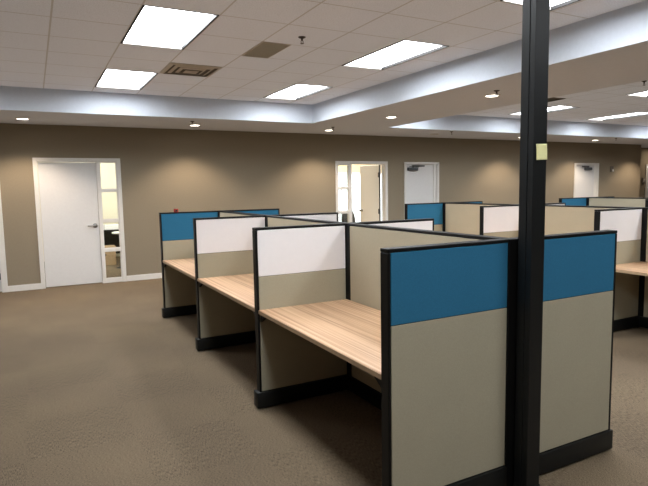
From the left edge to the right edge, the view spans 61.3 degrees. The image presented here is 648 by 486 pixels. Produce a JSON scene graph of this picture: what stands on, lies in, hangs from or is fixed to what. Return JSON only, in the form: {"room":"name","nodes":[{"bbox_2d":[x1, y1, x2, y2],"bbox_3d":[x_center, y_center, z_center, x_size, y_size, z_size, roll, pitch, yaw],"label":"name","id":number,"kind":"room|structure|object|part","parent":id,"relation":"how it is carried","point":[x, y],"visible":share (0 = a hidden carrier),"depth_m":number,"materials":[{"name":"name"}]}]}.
{"room":"open-plan office","nodes":[
{"label":"open-plan office","id":0,"kind":"room"},
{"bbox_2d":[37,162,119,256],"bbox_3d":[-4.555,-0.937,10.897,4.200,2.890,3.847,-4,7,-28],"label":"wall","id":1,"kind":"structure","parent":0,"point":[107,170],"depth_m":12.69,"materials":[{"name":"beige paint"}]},
{"bbox_2d":[0,123,640,285],"bbox_3d":[0.479,-1.110,11.721,19.080,2.890,0.847,-4,7,-28],"label":"wall","id":2,"kind":"structure","parent":0,"point":[163,170],"depth_m":10.14,"materials":[{"name":"beige paint"}]},
{"bbox_2d":[0,190,7,291],"bbox_3d":[-5.418,-0.241,8.232,1.030,2.075,0.146,-4,7,-28],"label":"trim","id":3,"kind":"structure","parent":2,"relation":"attached to","point":[3,270],"depth_m":8.44,"materials":[{"name":"white paint"}]},
{"bbox_2d":[38,162,101,286],"bbox_3d":[-4.112,-0.303,8.899,0.845,1.993,0.107,-4,7,-28],"label":"door","id":4,"kind":"structure","parent":2,"relation":"in","point":[68,191],"depth_m":8.90,"materials":[{"name":"white paint"}]},
{"bbox_2d":[32,158,126,288],"bbox_3d":[-3.985,-0.343,8.986,1.295,2.076,0.146,-4,7,-28],"label":"trim","id":5,"kind":"structure","parent":2,"relation":"attached to","point":[34,160],"depth_m":8.77,"materials":[{"name":"white paint"}]},
{"bbox_2d":[8,273,161,291],"bbox_3d":[0.705,0.316,11.485,19.080,0.093,0.013,-4,7,-28],"label":"baseboard","id":6,"kind":"structure","parent":2,"relation":"attached to","point":[154,275],"depth_m":8.73,"materials":[{"name":"white paint"}]},
{"bbox_2d":[95,162,122,282],"bbox_3d":[-3.601,-0.340,9.188,0.323,2.015,0.081,-4,7,-28],"label":"window","id":7,"kind":"structure","parent":2,"relation":"in","point":[98,177],"depth_m":9.14,"materials":[{"name":"white paint"}]},
{"bbox_2d":[338,164,351,222],"bbox_3d":[0.420,-0.619,11.304,0.335,2.000,0.081,-4,7,-28],"label":"window","id":8,"kind":"structure","parent":2,"relation":"in","point":[348,188],"depth_m":11.28,"materials":[{"name":"white paint"}]},
{"bbox_2d":[335,161,387,221],"bbox_3d":[0.779,-0.674,11.493,1.268,2.060,0.146,-4,7,-28],"label":"trim","id":9,"kind":"structure","parent":2,"relation":"attached to","point":[384,164],"depth_m":11.63,"materials":[{"name":"white paint"}]},
{"bbox_2d":[359,165,380,221],"bbox_3d":[1.039,-0.719,12.146,0.191,1.983,0.805,-4,7,-28],"label":"door","id":10,"kind":"structure","parent":2,"relation":"in","point":[370,176],"depth_m":12.07,"materials":[{"name":"white paint"}]},
{"bbox_2d":[406,165,432,203],"bbox_3d":[2.126,-0.742,12.168,0.773,1.986,0.119,-4,7,-28],"label":"door","id":11,"kind":"structure","parent":2,"relation":"in","point":[419,178],"depth_m":12.13,"materials":[{"name":"white paint"}]},
{"bbox_2d":[404,162,438,219],"bbox_3d":[2.146,-0.767,12.213,0.956,2.050,0.146,-4,7,-28],"label":"trim","id":12,"kind":"structure","parent":2,"relation":"attached to","point":[405,163],"depth_m":12.10,"materials":[{"name":"white paint"}]},
{"bbox_2d":[433,165,435,202],"bbox_3d":[2.486,-0.766,12.400,0.077,1.998,0.075,-4,7,-28],"label":"trim","id":13,"kind":"structure","parent":2,"relation":"attached to","point":[434,166],"depth_m":12.30,"materials":[{"name":"white paint"}]},
{"bbox_2d":[575,165,593,197],"bbox_3d":[7.001,-1.089,14.733,0.803,1.986,0.119,-4,7,-28],"label":"door","id":14,"kind":"structure","parent":2,"relation":"in","point":[584,183],"depth_m":14.69,"materials":[{"name":"white paint"}]},
{"bbox_2d":[573,163,598,197],"bbox_3d":[7.013,-1.116,14.774,0.980,2.055,0.146,-4,7,-28],"label":"trim","id":15,"kind":"structure","parent":2,"relation":"attached to","point":[575,164],"depth_m":14.76,"materials":[{"name":"white paint"}]},
{"bbox_2d":[593,165,595,196],"bbox_3d":[7.367,-1.113,14.969,0.060,1.998,0.075,-4,7,-28],"label":"trim","id":16,"kind":"structure","parent":2,"relation":"attached to","point":[594,165],"depth_m":14.87,"materials":[{"name":"white paint"}]},
{"bbox_2d":[0,0,644,104],"bbox_3d":[-0.227,-1.630,2.568,6.130,0.020,11.396,-4,7,-28],"label":"ceiling","id":17,"kind":"structure","parent":0,"point":[48,44],"depth_m":5.00,"materials":[{"name":"tile"}]},
{"bbox_2d":[95,69,157,89],"bbox_3d":[-2.454,-2.040,6.729,0.575,0.086,1.168,-4,7,-28],"label":"ceiling light","id":18,"kind":"object","parent":17,"relation":"attached to","point":[110,78],"visible":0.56,"depth_m":6.90,"materials":[{"name":"white plastic"}]},
{"bbox_3d":[-2.700,-1.993,6.603,0.016,0.026,1.168,-4,7,-28],"label":"rail","id":19,"kind":"part","parent":18,"relation":"part of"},
{"bbox_3d":[-2.724,-2.058,7.242,0.543,0.024,0.010,-4,7,-28],"label":"rail","id":20,"kind":"part","parent":18,"relation":"part of","materials":[{"name":"white metal"}]},
{"bbox_2d":[99,69,151,85],"bbox_3d":[-2.454,-2.056,6.728,0.551,0.006,1.152,-4,7,-28],"label":"diffuser","id":21,"kind":"object","parent":18,"relation":"attached to","point":[110,77],"depth_m":6.87,"materials":[{"name":"white plastic"}]},
{"bbox_3d":[-2.206,-2.028,6.862,0.016,0.026,1.168,-4,7,-28],"label":"rail","id":22,"kind":"part","parent":18,"relation":"part of","materials":[{"name":"white plastic"}]},
{"bbox_2d":[120,5,218,49],"bbox_3d":[-1.347,-1.849,4.653,0.575,0.086,1.168,-4,7,-28],"label":"ceiling light","id":23,"kind":"object","parent":17,"relation":"attached to","point":[153,26],"visible":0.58,"depth_m":4.72,"materials":[{"name":"white plastic"}]},
{"bbox_3d":[-1.594,-1.802,4.527,0.016,0.026,1.168,-4,7,-28],"label":"rail","id":24,"kind":"part","parent":23,"relation":"part of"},
{"bbox_3d":[-1.618,-1.867,5.166,0.543,0.024,0.010,-4,7,-28],"label":"rail","id":25,"kind":"part","parent":23,"relation":"part of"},
{"bbox_3d":[-1.076,-1.773,4.147,0.543,0.024,0.010,-4,7,-28],"label":"rail","id":26,"kind":"part","parent":23,"relation":"part of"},
{"bbox_3d":[-1.100,-1.837,4.786,0.016,0.026,1.168,-4,7,-28],"label":"rail","id":27,"kind":"part","parent":23,"relation":"part of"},
{"bbox_2d":[160,63,222,76],"bbox_3d":[-1.518,-1.956,6.229,0.570,0.026,0.570,-4,7,-28],"label":"ceiling vent","id":28,"kind":"object","parent":17,"relation":"in","point":[172,68],"visible":1,"depth_m":6.17,"materials":[{"name":"grey metal"}]},
{"bbox_2d":[242,42,290,58],"bbox_3d":[-0.577,-1.896,5.391,0.284,0.008,0.578,-4,7,-28],"label":"ceiling vent","id":29,"kind":"object","parent":17,"relation":"in","point":[264,49],"visible":1,"depth_m":5.36,"materials":[{"name":"grey metal"}]},
{"bbox_2d":[263,84,331,99],"bbox_3d":[-0.395,-2.187,7.812,0.546,0.086,1.168,-4,7,-28],"label":"ceiling light","id":30,"kind":"object","parent":17,"relation":"attached to","point":[297,91],"visible":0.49,"depth_m":8.01,"materials":[{"name":"white plastic"}]},
{"bbox_3d":[-0.629,-2.140,7.692,0.016,0.026,1.168,-4,7,-28],"label":"rail","id":31,"kind":"part","parent":30,"relation":"part of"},
{"bbox_3d":[-0.666,-2.205,8.325,0.514,0.024,0.010,-4,7,-28],"label":"rail","id":32,"kind":"part","parent":30,"relation":"part of","materials":[{"name":"white metal"}]},
{"bbox_2d":[273,85,322,95],"bbox_3d":[-0.395,-2.203,7.811,0.522,0.006,1.152,-4,7,-28],"label":"diffuser","id":33,"kind":"object","parent":30,"relation":"attached to","point":[297,90],"depth_m":7.95,"materials":[{"name":"white plastic"}]},
{"bbox_3d":[-0.161,-2.174,7.939,0.016,0.026,1.168,-4,7,-28],"label":"rail","id":34,"kind":"part","parent":30,"relation":"part of","materials":[{"name":"white metal"}]},
{"bbox_2d":[342,40,448,69],"bbox_3d":[0.711,-1.996,5.736,0.546,0.086,1.168,-4,7,-28],"label":"ceiling light","id":35,"kind":"object","parent":17,"relation":"attached to","point":[402,51],"visible":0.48,"depth_m":5.83,"materials":[{"name":"white plastic"}]},
{"bbox_3d":[0.440,-2.014,6.249,0.514,0.024,0.010,-4,7,-28],"label":"rail","id":36,"kind":"part","parent":35,"relation":"part of","materials":[{"name":"white plastic"}]},
{"bbox_3d":[0.477,-1.949,5.616,0.016,0.026,1.168,-4,7,-28],"label":"rail","id":37,"kind":"part","parent":35,"relation":"part of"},
{"bbox_2d":[354,41,434,64],"bbox_3d":[0.711,-2.011,5.735,0.522,0.006,1.152,-4,7,-28],"label":"diffuser","id":38,"kind":"object","parent":35,"relation":"attached to","point":[403,50],"depth_m":5.83,"materials":[{"name":"white plastic"}]},
{"bbox_3d":[0.945,-1.982,5.863,0.016,0.026,1.168,-4,7,-28],"label":"rail","id":39,"kind":"part","parent":35,"relation":"part of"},
{"bbox_3d":[0.983,-1.920,5.230,0.514,0.024,0.010,-4,7,-28],"label":"rail","id":40,"kind":"part","parent":35,"relation":"part of","materials":[{"name":"white plastic"}]},
{"bbox_2d":[500,0,522,4],"bbox_3d":[1.415,-1.837,4.059,0.222,0.086,0.075,-4,7,-28],"label":"ceiling light","id":41,"kind":"object","parent":17,"relation":"attached to","point":[520,2],"depth_m":4.11,"materials":[{"name":"white plastic"}]},
{"bbox_3d":[1.546,-1.822,4.173,0.514,0.024,0.010,-4,7,-28],"label":"rail","id":42,"kind":"part","parent":41,"relation":"part of","materials":[{"name":"white metal"}]},
{"bbox_2d":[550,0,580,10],"bbox_3d":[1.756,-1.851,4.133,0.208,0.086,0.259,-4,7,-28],"label":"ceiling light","id":43,"kind":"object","parent":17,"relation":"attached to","point":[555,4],"depth_m":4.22,"materials":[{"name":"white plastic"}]},
{"bbox_3d":[2.051,-1.791,3.787,0.016,0.026,1.168,-4,7,-28],"label":"rail","id":44,"kind":"part","parent":43,"relation":"part of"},
{"bbox_2d":[0,256,647,485],"bbox_3d":[4.566,0.647,8.517,23.100,0.100,21.800,-4,7,-28],"label":"floor","id":45,"kind":"structure","parent":0,"point":[98,387],"depth_m":3.81,"materials":[{"name":"carpet"}]},
{"bbox_2d":[105,245,115,264],"bbox_3d":[-4.639,0.262,11.479,0.500,0.390,0.340,-4,7,-28],"label":"storage box","id":46,"kind":"object","parent":45,"relation":"on","point":[110,257],"visible":0.25,"depth_m":11.40,"materials":[{"name":"cardboard"}]},
{"bbox_2d":[104,229,119,253],"bbox_3d":[-4.580,0.054,11.832,1.900,0.730,0.760,-4,7,-28],"label":"office desk","id":47,"kind":"object","parent":45,"relation":"on","point":[109,238],"visible":0.06,"depth_m":12.09,"materials":[{"name":"black plastic"}]},
{"bbox_2d":[104,224,118,229],"bbox_3d":[-4.517,-0.344,11.684,0.323,0.089,0.306,-4,6,-24],"label":"paper stack","id":48,"kind":"object","parent":47,"relation":"on","point":[111,226],"visible":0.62,"depth_m":11.54,"materials":[{"name":"white paper"}]},
{"bbox_2d":[159,210,221,317],"bbox_3d":[-1.608,0.251,6.714,0.790,1.270,0.082,-4,7,-28],"label":"panel","id":49,"kind":"object","parent":45,"relation":"on","point":[176,228],"visible":0.55,"depth_m":6.60,"materials":[{"name":"blue fabric"}]},
{"bbox_3d":[-1.932,0.224,6.539,0.014,1.135,0.060,-4,7,-28],"label":"post","id":50,"kind":"part","parent":49,"relation":"part of","materials":[{"name":"black metal"}]},
{"bbox_2d":[193,215,265,350],"bbox_3d":[-0.877,0.377,5.341,0.790,1.270,0.082,-4,7,-28],"label":"panel","id":51,"kind":"object","parent":45,"relation":"on","point":[223,246],"visible":0.62,"depth_m":5.25,"materials":[{"name":"white fabric"}]},
{"bbox_3d":[-1.201,0.350,5.166,0.014,1.135,0.060,-4,7,-28],"label":"post","id":52,"kind":"part","parent":51,"relation":"part of","materials":[{"name":"black metal"}]},
{"bbox_2d":[218,211,263,216],"bbox_3d":[-0.920,0.291,6.197,0.080,1.270,1.498,-4,7,-28],"label":"panel","id":53,"kind":"object","parent":45,"relation":"on","point":[221,213],"visible":0.1,"depth_m":6.29,"materials":[{"name":"beige fabric"}]},
{"bbox_2d":[163,258,194,279],"bbox_3d":[-1.259,0.287,6.016,0.699,0.085,1.496,-4,7,-28],"label":"countertop","id":54,"kind":"structure","parent":53,"relation":"attached to","point":[185,266],"depth_m":6.05,"materials":[{"name":"laminate"}]},
{"bbox_2d":[222,208,279,214],"bbox_3d":[-0.916,0.202,7.078,0.775,1.270,0.082,-4,7,-28],"label":"panel","id":55,"kind":"object","parent":45,"relation":"on","point":[276,211],"visible":0.07,"depth_m":7.05,"materials":[{"name":"blue fabric"}]},
{"bbox_2d":[252,223,347,408],"bbox_3d":[-0.138,0.505,3.955,0.790,1.270,0.082,-4,7,-28],"label":"panel","id":56,"kind":"object","parent":45,"relation":"on","point":[293,265],"visible":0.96,"depth_m":3.88,"materials":[{"name":"white fabric"}]},
{"bbox_3d":[-0.462,0.478,3.780,0.014,1.135,0.060,-4,7,-28],"label":"post","id":57,"kind":"part","parent":56,"relation":"part of","materials":[{"name":"metal"}]},
{"bbox_3d":[0.184,0.482,4.124,0.060,1.270,0.060,-4,7,-28],"label":"junction post","id":58,"kind":"part","parent":56,"relation":"part of","materials":[{"name":"black metal"}]},
{"bbox_2d":[275,212,337,220],"bbox_3d":[-0.185,0.328,5.705,0.775,1.270,0.082,-4,7,-28],"label":"panel","id":59,"kind":"object","parent":45,"relation":"on","point":[329,216],"visible":0.07,"depth_m":5.68,"materials":[{"name":"white fabric"}]},
{"bbox_2d":[266,215,347,226],"bbox_3d":[-0.185,0.418,4.817,0.080,1.270,1.514,-4,7,-28],"label":"panel","id":60,"kind":"object","parent":45,"relation":"on","point":[271,220],"visible":0.07,"depth_m":4.91,"materials":[{"name":"beige fabric"}]},
{"bbox_2d":[197,273,254,314],"bbox_3d":[-0.524,0.414,4.636,0.699,0.085,1.512,-4,7,-28],"label":"countertop","id":61,"kind":"structure","parent":60,"relation":"attached to","point":[239,288],"depth_m":4.68,"materials":[{"name":"laminate"}]},
{"bbox_2d":[342,211,354,221],"bbox_3d":[0.770,-0.287,13.002,0.608,0.983,0.620,4,8,42],"label":"office chair","id":62,"kind":"object","parent":45,"relation":"on","point":[344,216],"visible":0.09,"depth_m":13.01,"materials":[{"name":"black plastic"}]},
{"bbox_2d":[349,218,433,230],"bbox_3d":[0.554,0.456,4.319,0.775,1.270,0.082,-4,7,-28],"label":"panel","id":63,"kind":"object","parent":45,"relation":"on","point":[427,223],"visible":0.11,"depth_m":4.29,"materials":[{"name":"white fabric"}]},
{"bbox_2d":[405,202,444,230],"bbox_3d":[1.547,0.026,8.373,0.770,1.270,0.082,-4,7,-28],"label":"panel","id":64,"kind":"object","parent":45,"relation":"on","point":[415,210],"visible":0.15,"depth_m":8.31,"materials":[{"name":"blue fabric"}]},
{"bbox_3d":[1.232,-0.002,8.203,0.014,1.135,0.060,-4,7,-28],"label":"post","id":65,"kind":"part","parent":64,"relation":"part of","materials":[{"name":"black metal"}]},
{"bbox_2d":[346,223,506,409],"bbox_3d":[0.551,0.546,3.435,0.080,1.270,1.506,-4,7,-28],"label":"panel","id":66,"kind":"object","parent":45,"relation":"on","point":[364,242],"visible":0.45,"depth_m":3.78,"materials":[{"name":"beige fabric"}]},
{"bbox_2d":[258,299,380,386],"bbox_3d":[0.212,0.542,3.254,0.699,0.085,1.504,-4,7,-28],"label":"countertop","id":67,"kind":"structure","parent":66,"relation":"attached to","point":[349,330],"depth_m":3.26,"materials":[{"name":"laminate"}]},
{"bbox_2d":[380,238,517,485],"bbox_3d":[0.596,0.632,2.576,0.790,1.270,0.082,-4,7,-28],"label":"panel","id":68,"kind":"object","parent":45,"relation":"on","point":[449,310],"visible":1,"depth_m":2.53,"materials":[{"name":"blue fabric"}]},
{"bbox_3d":[0.272,0.605,2.401,0.014,1.135,0.060,-4,7,-28],"label":"post","id":69,"kind":"part","parent":68,"relation":"part of","materials":[{"name":"black metal"}]},
{"bbox_3d":[0.919,0.609,2.745,0.060,1.270,0.060,-4,7,-28],"label":"junction post","id":70,"kind":"part","parent":68,"relation":"part of","materials":[{"name":"black metal"}]},
{"bbox_2d":[449,201,482,202],"bbox_3d":[2.226,-0.022,8.731,0.766,1.270,0.082,-4,7,-28],"label":"panel","id":71,"kind":"object","parent":45,"relation":"on","point":[468,201],"visible":0.08,"depth_m":8.71,"materials":[{"name":"blue fabric"}]},
{"bbox_2d":[443,202,516,234],"bbox_3d":[2.226,0.067,7.852,0.080,1.270,1.498,-4,7,-28],"label":"panel","id":72,"kind":"object","parent":45,"relation":"on","point":[457,217],"visible":0.07,"depth_m":8.07,"materials":[{"name":"beige fabric"}]},
{"bbox_3d":[2.225,0.016,7.847,0.059,1.134,1.496,-4,7,-28],"label":"frame","id":73,"kind":"part","parent":72,"relation":"part of","materials":[{"name":"black metal"}]},
{"bbox_2d":[479,204,518,237],"bbox_3d":[2.278,0.153,7.001,0.770,1.270,0.082,-4,7,-28],"label":"panel","id":74,"kind":"object","parent":45,"relation":"on","point":[495,220],"visible":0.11,"depth_m":6.89,"materials":[{"name":"white fabric"}]},
{"bbox_3d":[1.963,0.125,6.830,0.014,1.135,0.060,-4,7,-28],"label":"post","id":75,"kind":"part","parent":74,"relation":"part of","materials":[{"name":"black metal"}]},
{"bbox_2d":[514,0,549,485],"bbox_3d":[0.992,-0.192,2.609,0.130,2.889,0.120,-4,7,-28],"label":"pole","id":76,"kind":"object","parent":45,"relation":"on","point":[535,13],"visible":1,"depth_m":2.60,"materials":[{"name":"black metal"}]},
{"bbox_2d":[536,144,546,159],"bbox_3d":[1.015,-0.425,2.550,0.073,0.076,0.006,-4,7,-28],"label":"sticky note","id":77,"kind":"object","parent":76,"relation":"attached to","point":[541,149],"visible":1,"depth_m":2.55,"materials":[{"name":"yellow paper"}]},
{"bbox_2d":[545,203,565,204],"bbox_3d":[2.957,0.104,7.358,0.766,1.270,0.082,-4,7,-28],"label":"panel","id":78,"kind":"object","parent":45,"relation":"on","point":[545,203],"visible":0.09,"depth_m":7.36,"materials":[{"name":"white fabric"}]},
{"bbox_2d":[512,230,616,482],"bbox_3d":[1.288,0.583,2.940,0.775,1.270,0.082,-4,7,-28],"label":"panel","id":79,"kind":"object","parent":45,"relation":"on","point":[580,267],"visible":0.6,"depth_m":2.94,"materials":[{"name":"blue fabric"}]},
{"bbox_3d":[1.613,0.510,3.106,0.014,1.135,0.060,-4,7,-28],"label":"post","id":80,"kind":"part","parent":79,"relation":"part of","materials":[{"name":"black metal"}]},
{"bbox_2d":[559,197,586,205],"bbox_3d":[4.513,-0.185,9.934,0.752,1.270,0.082,-4,7,-28],"label":"panel","id":81,"kind":"object","parent":45,"relation":"on","point":[580,201],"visible":0.08,"depth_m":9.86,"materials":[{"name":"blue fabric"}]},
{"bbox_2d":[545,205,632,234],"bbox_3d":[2.961,0.194,6.472,0.080,1.270,1.514,-4,7,-28],"label":"panel","id":82,"kind":"object","parent":45,"relation":"on","point":[559,219],"visible":0.02,"depth_m":6.46,"materials":[{"name":"beige fabric"}]},
{"bbox_2d":[587,197,647,206],"bbox_3d":[5.184,-0.143,9.409,0.080,1.270,1.498,-4,7,-28],"label":"panel","id":83,"kind":"object","parent":45,"relation":"on","point":[591,201],"visible":0.12,"depth_m":9.50,"materials":[{"name":"beige fabric"}]},
{"bbox_2d":[594,207,642,331],"bbox_3d":[3.016,0.281,5.614,0.770,1.270,0.082,-4,7,-28],"label":"panel","id":84,"kind":"object","parent":45,"relation":"on","point":[627,222],"visible":0.62,"depth_m":5.62,"materials":[{"name":"white fabric"}]},
{"bbox_3d":[2.701,0.253,5.444,0.014,1.135,0.060,-4,7,-28],"label":"post","id":85,"kind":"part","parent":84,"relation":"part of","materials":[{"name":"black metal"}]},
{"bbox_3d":[3.330,0.258,5.779,0.060,1.270,0.060,-4,7,-28],"label":"junction post","id":86,"kind":"part","parent":84,"relation":"part of","materials":[{"name":"metal"}]},
{"bbox_2d":[639,207,647,328],"bbox_3d":[3.697,0.322,5.090,0.080,1.270,1.506,-4,7,-28],"label":"panel","id":87,"kind":"object","parent":45,"relation":"on","point":[643,295],"visible":0.94,"depth_m":5.71,"materials":[{"name":"beige fabric"}]},
{"bbox_2d":[616,261,647,275],"bbox_3d":[3.367,0.317,4.914,0.678,0.085,1.504,-4,7,-28],"label":"countertop","id":88,"kind":"structure","parent":87,"relation":"attached to","point":[637,268],"depth_m":5.27,"materials":[{"name":"laminate"}]},
{"bbox_2d":[0,0,647,147],"bbox_3d":[5.780,-2.010,5.849,23.100,0.499,16.400,-4,7,-28],"label":"ceiling","id":89,"kind":"structure","parent":0,"point":[609,49],"depth_m":7.47,"materials":[{"name":"off white acoustic ceiling tile"},{"name":"white drywall"}]},
{"bbox_2d":[484,94,500,96],"bbox_3d":[2.003,-1.755,6.521,0.196,0.010,0.196,-4,7,-28],"label":"recessed light","id":90,"kind":"object","parent":89,"relation":"in","point":[488,95],"visible":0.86,"depth_m":6.49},
{"bbox_2d":[338,164,381,172],"bbox_3d":[0.924,-1.315,13.667,5.300,2.890,3.647,-4,7,-28],"label":"wall","id":91,"kind":"structure","parent":0,"point":[355,167],"depth_m":15.48,"materials":[{"name":"beige paint"}]},
{"bbox_2d":[338,173,381,221],"bbox_3d":[0.511,-1.231,15.431,3.600,1.480,0.070,-4,7,-28],"label":"window","id":92,"kind":"structure","parent":91,"relation":"in","point":[340,174],"depth_m":15.40,"materials":[{"name":"white paint"}]},
{"bbox_2d":[459,80,647,125],"bbox_3d":[7.388,-2.179,6.648,7.997,0.020,11.526,-4,7,-28],"label":"ceiling","id":93,"kind":"structure","parent":0,"point":[609,101],"depth_m":9.90,"materials":[{"name":"tile"}]},
{"bbox_2d":[510,106,579,114],"bbox_3d":[4.097,-2.515,10.261,0.548,0.086,1.178,-4,7,-28],"label":"ceiling light","id":94,"kind":"object","parent":93,"relation":"attached to","point":[555,108],"visible":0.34,"depth_m":10.22,"materials":[{"name":"white plastic"}]},
{"bbox_3d":[4.333,-2.502,10.387,0.016,0.026,1.178,-4,7,-28],"label":"rail","id":95,"kind":"part","parent":94,"relation":"part of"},
{"bbox_2d":[548,97,565,101],"bbox_3d":[3.509,-2.318,8.919,0.570,0.026,0.570,-4,7,-28],"label":"ceiling vent","id":96,"kind":"object","parent":93,"relation":"in","point":[552,98],"visible":0.24,"depth_m":8.79,"materials":[{"name":"metal"}]},
{"bbox_2d":[586,112,647,120],"bbox_3d":[6.155,-2.664,11.366,0.548,0.086,1.178,-4,7,-28],"label":"ceiling light","id":97,"kind":"object","parent":93,"relation":"attached to","point":[638,113],"visible":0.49,"depth_m":11.58,"materials":[{"name":"white plastic"}]},
{"bbox_3d":[6.390,-2.651,11.492,0.016,0.026,1.178,-4,7,-28],"label":"rail","id":98,"kind":"part","parent":97,"relation":"part of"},
{"bbox_2d":[627,91,647,96],"bbox_3d":[5.222,-2.321,8.149,0.548,0.086,1.178,-4,7,-28],"label":"ceiling light","id":99,"kind":"object","parent":93,"relation":"attached to","point":[641,94],"visible":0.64,"depth_m":8.68,"materials":[{"name":"white plastic"}]},
{"bbox_3d":[4.949,-2.339,8.666,0.516,0.024,0.010,-4,7,-28],"label":"rail","id":100,"kind":"part","parent":99,"relation":"part of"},
{"bbox_2d":[639,148,647,197],"bbox_3d":[10.401,-1.871,17.486,4.140,2.890,0.120,-4,7,-28],"label":"wall","id":101,"kind":"structure","parent":0,"point":[644,151],"depth_m":17.18,"materials":[{"name":"beige paint"}]},
{"bbox_2d":[644,164,647,197],"bbox_3d":[10.586,-1.480,17.606,1.070,2.080,0.146,-4,7,-28],"label":"trim","id":102,"kind":"structure","parent":101,"relation":"attached to","point":[646,164],"depth_m":17.25,"materials":[{"name":"white paint"}]},
{"bbox_2d":[646,167,647,197],"bbox_3d":[10.585,-1.441,17.615,0.910,1.978,0.044,-4,7,-28],"label":"door","id":103,"kind":"structure","parent":101,"relation":"in","point":[647,167],"depth_m":17.39,"materials":[{"name":"white paint"}]}
]}

